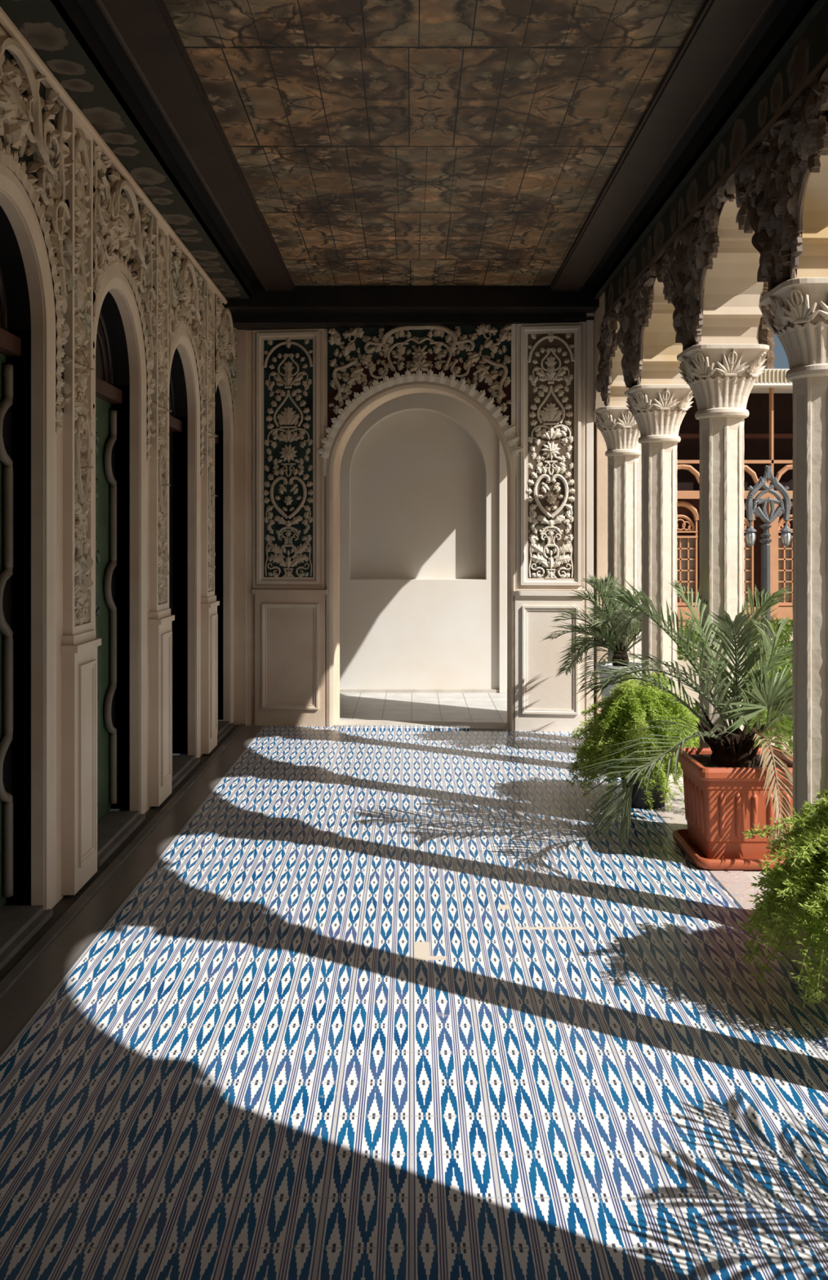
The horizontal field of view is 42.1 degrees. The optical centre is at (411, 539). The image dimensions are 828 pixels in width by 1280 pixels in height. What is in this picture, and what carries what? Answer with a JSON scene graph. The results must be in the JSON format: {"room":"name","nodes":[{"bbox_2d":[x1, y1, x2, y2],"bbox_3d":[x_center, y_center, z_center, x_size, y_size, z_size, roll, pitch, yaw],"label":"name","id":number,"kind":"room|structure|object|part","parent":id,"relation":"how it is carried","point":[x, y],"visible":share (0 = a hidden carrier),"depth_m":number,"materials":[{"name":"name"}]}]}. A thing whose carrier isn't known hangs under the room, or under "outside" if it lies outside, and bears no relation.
{"room":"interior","nodes":[
{"label":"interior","id":0,"kind":"room"},
{"bbox_2d":[0,190,229,909],"bbox_3d":[-1.730,-0.175,2.850,0.540,3.550,11.900,0,0,0],"label":"wall","id":1,"kind":"structure","parent":0,"point":[15,218],"depth_m":5.39,"materials":[{"name":"paint"}]},
{"bbox_2d":[0,204,53,970],"bbox_3d":[-1.535,0.120,3.855,0.210,2.760,0.880,0,0,0],"label":"door","id":2,"kind":"structure","parent":1,"relation":"in","point":[19,924],"depth_m":4.25,"materials":[{"name":"black paint"}]},
{"bbox_3d":[-1.588,0.356,4.175,0.038,2.088,0.147,0,0,0],"label":"scalloped moulding","id":3,"kind":"part","parent":2,"relation":"part of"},
{"bbox_3d":[-1.562,0.100,3.855,0.105,2.680,0.880,0,0,0],"label":"frame","id":4,"kind":"part","parent":2,"relation":"part of","materials":[{"name":"black paint"}]},
{"bbox_3d":[-1.530,1.475,3.855,0.200,0.050,0.860,0,0,0],"label":"sill","id":5,"kind":"part","parent":2,"relation":"part of","materials":[{"name":"wood"}]},
{"bbox_2d":[0,25,74,910],"bbox_3d":[-1.414,-0.186,3.885,0.091,3.312,1.230,0,0,0],"label":"arch surround","id":6,"kind":"object","parent":1,"relation":"attached to","point":[34,153],"visible":1,"depth_m":4.27,"materials":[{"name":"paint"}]},
{"bbox_2d":[60,110,101,895],"bbox_3d":[-1.412,-0.160,4.643,0.096,3.280,0.345,0,0,0],"label":"pilaster","id":7,"kind":"object","parent":1,"relation":"attached to","point":[78,649],"visible":0.97,"depth_m":4.59,"materials":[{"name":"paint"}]},
{"bbox_3d":[-1.440,-0.700,4.645,0.040,2.200,0.290,0,0,0],"label":"pilaster frame","id":8,"kind":"part","parent":7,"relation":"part of","materials":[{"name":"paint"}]},
{"bbox_2d":[0,6,226,307],"bbox_3d":[-1.429,-1.809,5.825,0.062,0.042,5.850,0,0,0],"label":"trim","id":9,"kind":"structure","parent":1,"relation":"attached to","point":[11,29],"depth_m":4.70,"materials":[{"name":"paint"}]},
{"bbox_2d":[0,724,239,982],"bbox_3d":[-1.495,1.558,2.875,0.250,0.124,11.750,0,0,0],"label":"trim","id":10,"kind":"structure","parent":1,"relation":"attached to","point":[64,904],"depth_m":4.75,"materials":[{"name":"stone"}]},
{"bbox_2d":[95,291,145,866],"bbox_3d":[-1.535,0.120,5.345,0.210,2.760,0.880,0,0,0],"label":"door","id":11,"kind":"structure","parent":1,"relation":"in","point":[112,362],"depth_m":5.70,"materials":[{"name":"black paint"}]},
{"bbox_3d":[-1.588,0.356,5.665,0.038,2.088,0.147,0,0,0],"label":"scalloped moulding","id":12,"kind":"part","parent":11,"relation":"part of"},
{"bbox_3d":[-1.562,0.100,5.345,0.105,2.680,0.880,0,0,0],"label":"frame","id":13,"kind":"part","parent":11,"relation":"part of","materials":[{"name":"black paint"}]},
{"bbox_3d":[-1.530,1.475,5.345,0.200,0.050,0.860,0,0,0],"label":"sill","id":14,"kind":"part","parent":11,"relation":"part of","materials":[{"name":"wood"}]},
{"bbox_2d":[0,724,245,998],"bbox_3d":[-1.365,1.494,2.850,0.040,0.012,11.700,0,0,0],"label":"trim","id":15,"kind":"structure","parent":1,"relation":"attached to","point":[23,965],"depth_m":4.64,"materials":[{"name":"stone"}]},
{"bbox_2d":[93,141,158,814],"bbox_3d":[-1.414,-0.186,5.376,0.091,3.312,1.228,0,0,0],"label":"arch surround","id":16,"kind":"object","parent":1,"relation":"attached to","point":[123,233],"visible":0.83,"depth_m":5.56,"materials":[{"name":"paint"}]},
{"bbox_2d":[148,217,174,806],"bbox_3d":[-1.412,-0.160,6.133,0.096,3.280,0.345,0,0,0],"label":"pilaster","id":17,"kind":"object","parent":1,"relation":"attached to","point":[160,633],"visible":0.98,"depth_m":6.07,"materials":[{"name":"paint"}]},
{"bbox_3d":[-1.440,-0.700,6.135,0.040,2.200,0.290,0,0,0],"label":"pilaster frame","id":18,"kind":"part","parent":17,"relation":"part of","materials":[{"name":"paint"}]},
{"bbox_2d":[168,348,199,791],"bbox_3d":[-1.535,0.120,6.835,0.210,2.760,0.880,0,0,0],"label":"door","id":19,"kind":"structure","parent":1,"relation":"in","point":[182,765],"depth_m":7.25,"materials":[{"name":"black paint"}]},
{"bbox_3d":[-1.562,0.100,6.835,0.105,2.680,0.880,0,0,0],"label":"frame","id":20,"kind":"part","parent":19,"relation":"part of","materials":[{"name":"black paint"}]},
{"bbox_3d":[-1.530,1.475,6.835,0.200,0.050,0.860,0,0,0],"label":"sill","id":21,"kind":"part","parent":19,"relation":"part of","materials":[{"name":"stone"}]},
{"bbox_2d":[168,237,207,758],"bbox_3d":[-1.414,-0.187,6.856,0.091,3.313,1.208,0,0,0],"label":"arch surround","id":22,"kind":"object","parent":1,"relation":"attached to","point":[187,310],"visible":0.79,"depth_m":7.17,"materials":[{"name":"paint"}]},
{"bbox_2d":[200,280,219,753],"bbox_3d":[-1.412,-0.160,7.603,0.096,3.280,0.345,0,0,0],"label":"pilaster","id":23,"kind":"object","parent":1,"relation":"attached to","point":[209,615],"visible":0.97,"depth_m":7.49,"materials":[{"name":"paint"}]},
{"bbox_3d":[-1.440,-0.700,7.605,0.040,2.200,0.290,0,0,0],"label":"pilaster frame","id":24,"kind":"part","parent":23,"relation":"part of","materials":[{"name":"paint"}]},
{"bbox_2d":[214,385,233,742],"bbox_3d":[-1.535,0.125,8.250,0.210,2.750,0.780,0,0,0],"label":"door","id":25,"kind":"structure","parent":1,"relation":"in","point":[224,726],"depth_m":8.61,"materials":[{"name":"black paint"}]},
{"bbox_3d":[-1.562,0.105,8.250,0.105,2.670,0.780,0,0,0],"label":"frame","id":26,"kind":"part","parent":25,"relation":"part of","materials":[{"name":"black paint"}]},
{"bbox_3d":[-1.530,1.475,8.250,0.200,0.050,0.760,0,0,0],"label":"sill","id":27,"kind":"part","parent":25,"relation":"part of","materials":[{"name":"stone"}]},
{"bbox_2d":[214,294,237,723],"bbox_3d":[-1.414,-0.199,8.250,0.091,3.338,1.066,0,0,0],"label":"arch surround","id":28,"kind":"object","parent":1,"relation":"attached to","point":[225,354],"visible":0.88,"depth_m":8.60,"materials":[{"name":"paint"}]},
{"bbox_2d":[53,0,816,330],"bbox_3d":[-0.140,-1.865,4.050,3.720,0.330,14.100,0,0,0],"label":"trim","id":29,"kind":"structure","parent":1,"relation":"attached to","point":[304,307],"depth_m":7.31,"materials":[{"name":"black paint"}]},
{"bbox_2d":[0,0,251,298],"bbox_3d":[-1.558,-1.895,4.050,0.685,0.130,14.100,0,0,0],"label":"ceiling","id":30,"kind":"structure","parent":0,"point":[40,22],"depth_m":4.69,"materials":[{"name":"brown wood"}]},
{"bbox_2d":[0,693,827,1279],"bbox_3d":[-0.060,1.560,3.950,3.120,0.120,13.900,0,0,0],"label":"floor","id":31,"kind":"structure","parent":0,"point":[358,1004],"depth_m":3.20,"materials":[{"name":"blue tile"}]},
{"bbox_2d":[540,573,696,710],"bbox_3d":[1.363,0.857,7.623,0.856,1.286,1.279,0,0,-41],"label":"potted palm","id":32,"kind":"object","parent":31,"relation":"on","point":[617,624],"visible":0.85,"depth_m":7.49,"materials":[{"name":"plant"}]},
{"bbox_2d":[565,671,699,811],"bbox_3d":[1.319,1.115,6.106,0.878,0.769,0.853,0,0,-25],"label":"fern","id":33,"kind":"object","parent":31,"relation":"on","point":[632,702],"visible":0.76,"depth_m":5.94,"materials":[{"name":"green plant"}]},
{"bbox_2d":[569,576,792,870],"bbox_3d":[1.406,0.831,5.083,1.374,1.338,1.140,0,0,0],"label":"potted palm","id":34,"kind":"object","parent":31,"relation":"on","point":[731,785],"visible":0.94,"depth_m":4.98,"materials":[{"name":"plant"}]},
{"bbox_2d":[251,322,586,727],"bbox_3d":[-0.019,-0.225,8.706,2.931,3.450,0.260,0,0,7],"label":"wall","id":35,"kind":"structure","parent":0,"point":[371,407],"depth_m":8.71,"materials":[{"name":"paint"}]},
{"bbox_2d":[231,329,312,725],"bbox_3d":[-1.105,-0.150,8.685,0.781,3.300,0.045,0,0,7],"label":"trim","id":36,"kind":"structure","parent":35,"relation":"attached to","point":[242,421],"depth_m":8.70,"materials":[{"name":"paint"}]},
{"bbox_2d":[253,328,324,589],"bbox_3d":[-0.999,-0.655,8.669,0.587,2.100,0.050,0,0,7],"label":"carved wall panel","id":37,"kind":"object","parent":35,"relation":"attached to","point":[286,362],"visible":1,"depth_m":8.68,"materials":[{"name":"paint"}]},
{"bbox_2d":[251,589,327,726],"bbox_3d":[-0.983,0.950,8.667,0.615,1.100,0.050,0,0,7],"label":"panel","id":38,"kind":"object","parent":35,"relation":"attached to","point":[290,624],"visible":1,"depth_m":8.66,"materials":[{"name":"paint"}]},
{"bbox_3d":[-0.980,0.938,8.654,0.465,0.845,0.016,0,0,7],"label":"panel moulding","id":39,"kind":"part","parent":38,"relation":"part of","materials":[{"name":"paint"}]},
{"bbox_2d":[340,725,470,729],"bbox_3d":[-0.050,1.493,8.540,1.020,0.014,0.120,0,0,0],"label":"trim","id":40,"kind":"structure","parent":35,"relation":"attached to","point":[343,727],"depth_m":8.51,"materials":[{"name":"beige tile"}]},
{"bbox_2d":[316,324,523,730],"bbox_3d":[0.058,-0.105,8.535,1.650,3.211,0.061,0,0,7],"label":"surround","id":41,"kind":"object","parent":35,"relation":"attached to","point":[472,363],"visible":1,"depth_m":8.54,"materials":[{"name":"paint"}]},
{"bbox_2d":[333,719,506,730],"bbox_3d":[0.075,1.499,8.690,1.380,0.022,0.290,0,0,7],"label":"trim","id":42,"kind":"structure","parent":35,"relation":"attached to","point":[473,726],"depth_m":8.71,"materials":[{"name":"stone"}]},
{"bbox_2d":[511,591,586,732],"bbox_3d":[1.078,0.950,8.417,0.582,1.100,0.050,0,0,7],"label":"panel","id":43,"kind":"object","parent":35,"relation":"attached to","point":[544,702],"visible":0.85,"depth_m":8.41,"materials":[{"name":"beige paint"}]},
{"bbox_3d":[1.081,0.938,8.403,0.432,0.845,0.016,0,0,7],"label":"panel moulding","id":44,"kind":"part","parent":43,"relation":"part of","materials":[{"name":"beige paint"}]},
{"bbox_2d":[515,321,585,590],"bbox_3d":[1.089,-0.655,8.416,0.540,2.100,0.050,0,0,7],"label":"carved wall panel","id":45,"kind":"object","parent":35,"relation":"attached to","point":[551,353],"visible":1,"depth_m":8.43,"materials":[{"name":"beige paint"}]},
{"bbox_2d":[511,312,593,728],"bbox_3d":[1.101,-0.150,8.429,0.640,3.300,0.020,0,0,7],"label":"trim","id":46,"kind":"structure","parent":35,"relation":"attached to","point":[589,323],"depth_m":8.38,"materials":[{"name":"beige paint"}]},
{"bbox_2d":[562,316,593,320],"bbox_3d":[-0.037,-1.728,8.562,2.931,0.025,0.030,0,0,7],"label":"trim","id":47,"kind":"structure","parent":35,"relation":"attached to","point":[571,318],"depth_m":8.39,"materials":[{"name":"brown wood"}]},
{"bbox_2d":[594,291,605,422],"bbox_3d":[1.565,-1.460,8.120,0.290,1.080,0.520,0,0,0],"label":"trim","id":48,"kind":"structure","parent":35,"relation":"attached to","point":[599,313],"depth_m":8.27,"materials":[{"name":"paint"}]},
{"bbox_2d":[550,0,775,292],"bbox_3d":[1.161,-1.915,2.680,0.225,0.069,11.360,0,0,0],"label":"ceiling beam","id":49,"kind":"structure","parent":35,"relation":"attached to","point":[720,30],"depth_m":4.82,"materials":[{"name":"brown wood"}]},
{"bbox_2d":[163,0,704,285],"bbox_3d":[0.080,-1.950,2.710,1.960,0.040,11.420,0,0,0],"label":"ceiling","id":50,"kind":"structure","parent":0,"point":[374,142],"depth_m":4.88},
{"bbox_2d":[93,0,294,292],"bbox_3d":[-1.001,-1.915,2.680,0.225,0.069,11.360,0,0,0],"label":"ceiling beam","id":51,"kind":"structure","parent":50,"relation":"attached to","point":[145,30],"depth_m":4.82,"materials":[{"name":"brown wood"}]},
{"bbox_2d":[339,392,641,693],"bbox_3d":[0.200,-0.200,10.725,4.200,3.600,0.350,0,0,0],"label":"wall","id":52,"kind":"structure","parent":0,"point":[423,476],"depth_m":10.60,"materials":[{"name":"paint"}]},
{"bbox_2d":[339,688,506,693],"bbox_3d":[-0.010,1.486,10.585,3.220,0.032,0.030,0,0,0],"label":"baseboard","id":53,"kind":"structure","parent":52,"relation":"attached to","point":[341,691],"depth_m":10.57,"materials":[{"name":"stone"}]},
{"bbox_2d":[593,312,608,722],"bbox_3d":[1.577,-0.250,8.630,0.265,3.500,0.500,0,0,0],"label":"wall pier","id":54,"kind":"object","parent":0,"point":[600,460],"visible":0.07,"depth_m":8.38,"materials":[{"name":"paint"}]},
{"bbox_2d":[595,661,641,710],"bbox_3d":[1.455,1.183,7.500,0.340,0.635,0.340,0,0,0],"label":"pot","id":55,"kind":"object","parent":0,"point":[608,689],"depth_m":7.42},
{"bbox_2d":[617,760,671,808],"bbox_3d":[1.320,1.390,6.100,0.320,0.220,0.320,0,0,0],"label":"pot","id":56,"kind":"object","parent":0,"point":[637,803],"depth_m":5.99,"materials":[{"name":"plastic"}]},
{"bbox_2d":[591,0,827,298],"bbox_3d":[1.542,-1.845,4.050,0.355,0.030,14.100,0,0,0],"label":"beam","id":57,"kind":"structure","parent":0,"point":[806,19],"depth_m":4.74,"materials":[{"name":"black wood"}]},
{"bbox_2d":[674,747,792,858],"bbox_3d":[1.565,1.254,5.130,0.512,0.432,0.512,0,0,0],"label":"planter","id":58,"kind":"object","parent":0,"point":[723,794],"depth_m":4.92,"materials":[{"name":"ceramic"}]},
{"bbox_2d":[666,779,827,955],"bbox_3d":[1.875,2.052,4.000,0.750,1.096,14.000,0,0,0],"label":"floor","id":59,"kind":"structure","parent":0,"point":[750,873],"depth_m":6.11,"materials":[{"name":"stone"}]},
{"bbox_2d":[593,405,640,662],"bbox_3d":[1.545,0.272,7.860,0.410,2.456,0.410,0,0,0],"label":"stone column","id":60,"kind":"structure","parent":59,"relation":"on","point":[619,428],"depth_m":7.79,"materials":[{"name":"beige stone"}]},
{"bbox_2d":[594,251,635,406],"bbox_3d":[1.525,-1.477,7.339,0.372,1.046,1.256,0,0,0],"label":"arch","id":61,"kind":"object","parent":60,"relation":"on","point":[613,379],"visible":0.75,"depth_m":7.56,"materials":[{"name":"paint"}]},
{"bbox_3d":[1.409,-1.626,7.330,0.022,0.028,1.060,0,0,0],"label":"cornice moulding","id":62,"kind":"part","parent":61,"relation":"part of","materials":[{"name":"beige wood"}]},
{"bbox_2d":[624,384,693,782],"bbox_3d":[1.565,0.272,6.800,0.410,2.456,0.410,0,0,0],"label":"stone column","id":63,"kind":"structure","parent":59,"relation":"on","point":[658,411],"depth_m":6.73,"materials":[{"name":"beige stone"}]},
{"bbox_2d":[676,343,768,747],"bbox_3d":[1.565,0.272,5.430,0.410,2.456,0.410,0,0,0],"label":"stone column","id":64,"kind":"structure","parent":59,"relation":"on","point":[721,378],"depth_m":5.36,"materials":[{"name":"beige stone"}]},
{"bbox_2d":[624,178,692,385],"bbox_3d":[1.524,-1.477,6.125,0.372,1.046,1.495,0,0,0],"label":"arch","id":65,"kind":"object","parent":64,"relation":"on","point":[657,331],"visible":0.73,"depth_m":6.45,"materials":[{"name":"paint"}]},
{"bbox_3d":[1.409,-1.626,6.115,0.022,0.028,1.370,0,0,0],"label":"cornice moulding","id":66,"kind":"part","parent":65,"relation":"part of","materials":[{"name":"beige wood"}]},
{"bbox_2d":[734,789,827,1008],"bbox_3d":[1.583,1.109,3.488,0.989,0.781,1.018,0,0,26],"label":"fern","id":67,"kind":"object","parent":59,"relation":"on","point":[802,882],"visible":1,"depth_m":3.46,"materials":[{"name":"green plant"}]},
{"bbox_2d":[759,277,827,947],"bbox_3d":[1.565,0.272,4.100,0.410,2.456,0.410,0,0,0],"label":"stone column","id":68,"kind":"structure","parent":59,"relation":"on","point":[798,307],"depth_m":4.04,"materials":[{"name":"beige stone"}]},
{"bbox_2d":[678,61,788,345],"bbox_3d":[1.523,-1.477,4.758,0.374,1.046,1.523,0,0,0],"label":"arch","id":69,"kind":"object","parent":68,"relation":"on","point":[726,255],"visible":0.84,"depth_m":5.03,"materials":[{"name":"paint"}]},
{"bbox_3d":[1.409,-1.626,4.765,0.022,0.028,1.330,0,0,0],"label":"cornice moulding","id":70,"kind":"part","parent":69,"relation":"part of","materials":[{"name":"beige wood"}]},
{"bbox_3d":[1.565,0.272,2.750,0.410,2.456,0.410,0,0,0],"label":"stone column","id":71,"kind":"structure","parent":59,"relation":"on","visible":0},
{"bbox_2d":[764,0,827,282],"bbox_3d":[1.524,-1.477,3.422,0.372,1.046,1.526,0,0,0],"label":"arch","id":72,"kind":"object","parent":71,"relation":"on","point":[798,188],"visible":0.99,"depth_m":3.91,"materials":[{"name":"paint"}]},
{"bbox_3d":[1.409,-1.626,3.425,0.022,0.028,1.350,0,0,0],"label":"cornice moulding","id":73,"kind":"part","parent":72,"relation":"part of","materials":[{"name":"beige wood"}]},
{"label":"outside","id":74,"kind":"structure","parent":0,"visible":0},
{"bbox_2d":[109,635,792,810],"bbox_3d":[10.000,2.700,10.000,100.000,0.200,100.000,0,0,0],"label":"ground","id":75,"kind":"structure","parent":74,"point":[683,663],"depth_m":19.24,"materials":[{"name":"stone"}]},
{"bbox_2d":[676,368,792,635],"bbox_3d":[10.563,-1.035,30.525,8.256,7.380,2.150,0,0,0],"label":"building","id":76,"kind":"structure","parent":75,"relation":"on","point":[768,425],"depth_m":30.30,"materials":[{"name":"wood"}]},
{"bbox_3d":[7.545,0.855,30.320,0.900,1.860,0.040,0,0,0],"label":"pane","id":77,"kind":"part","parent":76,"relation":"part of","materials":[{"name":"clear glass"}]},
{"bbox_3d":[9.120,0.855,30.320,0.900,1.860,0.040,0,0,0],"label":"pane","id":78,"kind":"part","parent":76,"relation":"part of","materials":[{"name":"clear glass"}]},
{"bbox_3d":[10.065,-2.828,30.100,0.060,2.955,0.200,0,0,0],"label":"porch post","id":79,"kind":"part","parent":76,"relation":"part of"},
{"bbox_3d":[10.695,0.855,30.320,0.900,1.860,0.040,0,0,0],"label":"pane","id":80,"kind":"part","parent":76,"relation":"part of","materials":[{"name":"clear glass"}]},
{"bbox_2d":[676,616,792,660],"bbox_3d":[8.559,2.288,24.004,9.535,1.311,2.361,0,0,0],"label":"shrub","id":81,"kind":"object","parent":75,"relation":"on","point":[788,628],"visible":0.11,"depth_m":23.64,"materials":[{"name":"green plant"}]},
{"bbox_2d":[692,656,792,757],"bbox_3d":[3.593,2.026,10.181,2.101,1.880,4.711,0,0,0],"label":"hedge","id":82,"kind":"object","parent":75,"relation":"on","point":[787,723],"visible":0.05,"depth_m":9.67,"materials":[{"name":"green plant"}]},
{"bbox_2d":[759,280,774,368],"bbox_3d":[13.066,-4.497,40.011,5.757,14.195,5.837,0,0,-43],"label":"palm tree","id":83,"kind":"object","parent":75,"relation":"on","point":[766,335],"visible":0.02,"depth_m":39.66,"materials":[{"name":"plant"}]},
{"bbox_2d":[744,465,791,675],"bbox_3d":[6.630,0.605,20.000,0.890,3.991,0.400,0,0,0],"label":"lamp post","id":84,"kind":"object","parent":75,"relation":"on","point":[784,508],"visible":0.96,"depth_m":19.96,"materials":[{"name":"metal"}]},
{"bbox_3d":[6.300,-0.040,20.000,0.180,0.220,0.180,0,0,0],"label":"lantern glass","id":85,"kind":"part","parent":84,"relation":"part of","materials":[{"name":"white glass"}]},
{"bbox_3d":[6.630,-0.841,20.000,0.848,1.100,0.121,0,0,0],"label":"ornate crown","id":86,"kind":"part","parent":84,"relation":"part of","materials":[{"name":"grey paint"}]},
{"bbox_3d":[6.960,-0.040,20.000,0.180,0.220,0.180,0,0,0],"label":"lantern glass","id":87,"kind":"part","parent":84,"relation":"part of","materials":[{"name":"white glass"}]},
{"bbox_2d":[750,638,792,730],"bbox_3d":[5.917,2.141,15.483,2.857,1.571,3.282,0,0,0],"label":"shrub","id":88,"kind":"object","parent":75,"relation":"on","point":[781,644],"visible":0.06,"depth_m":15.64,"materials":[{"name":"green plant"}]}
]}

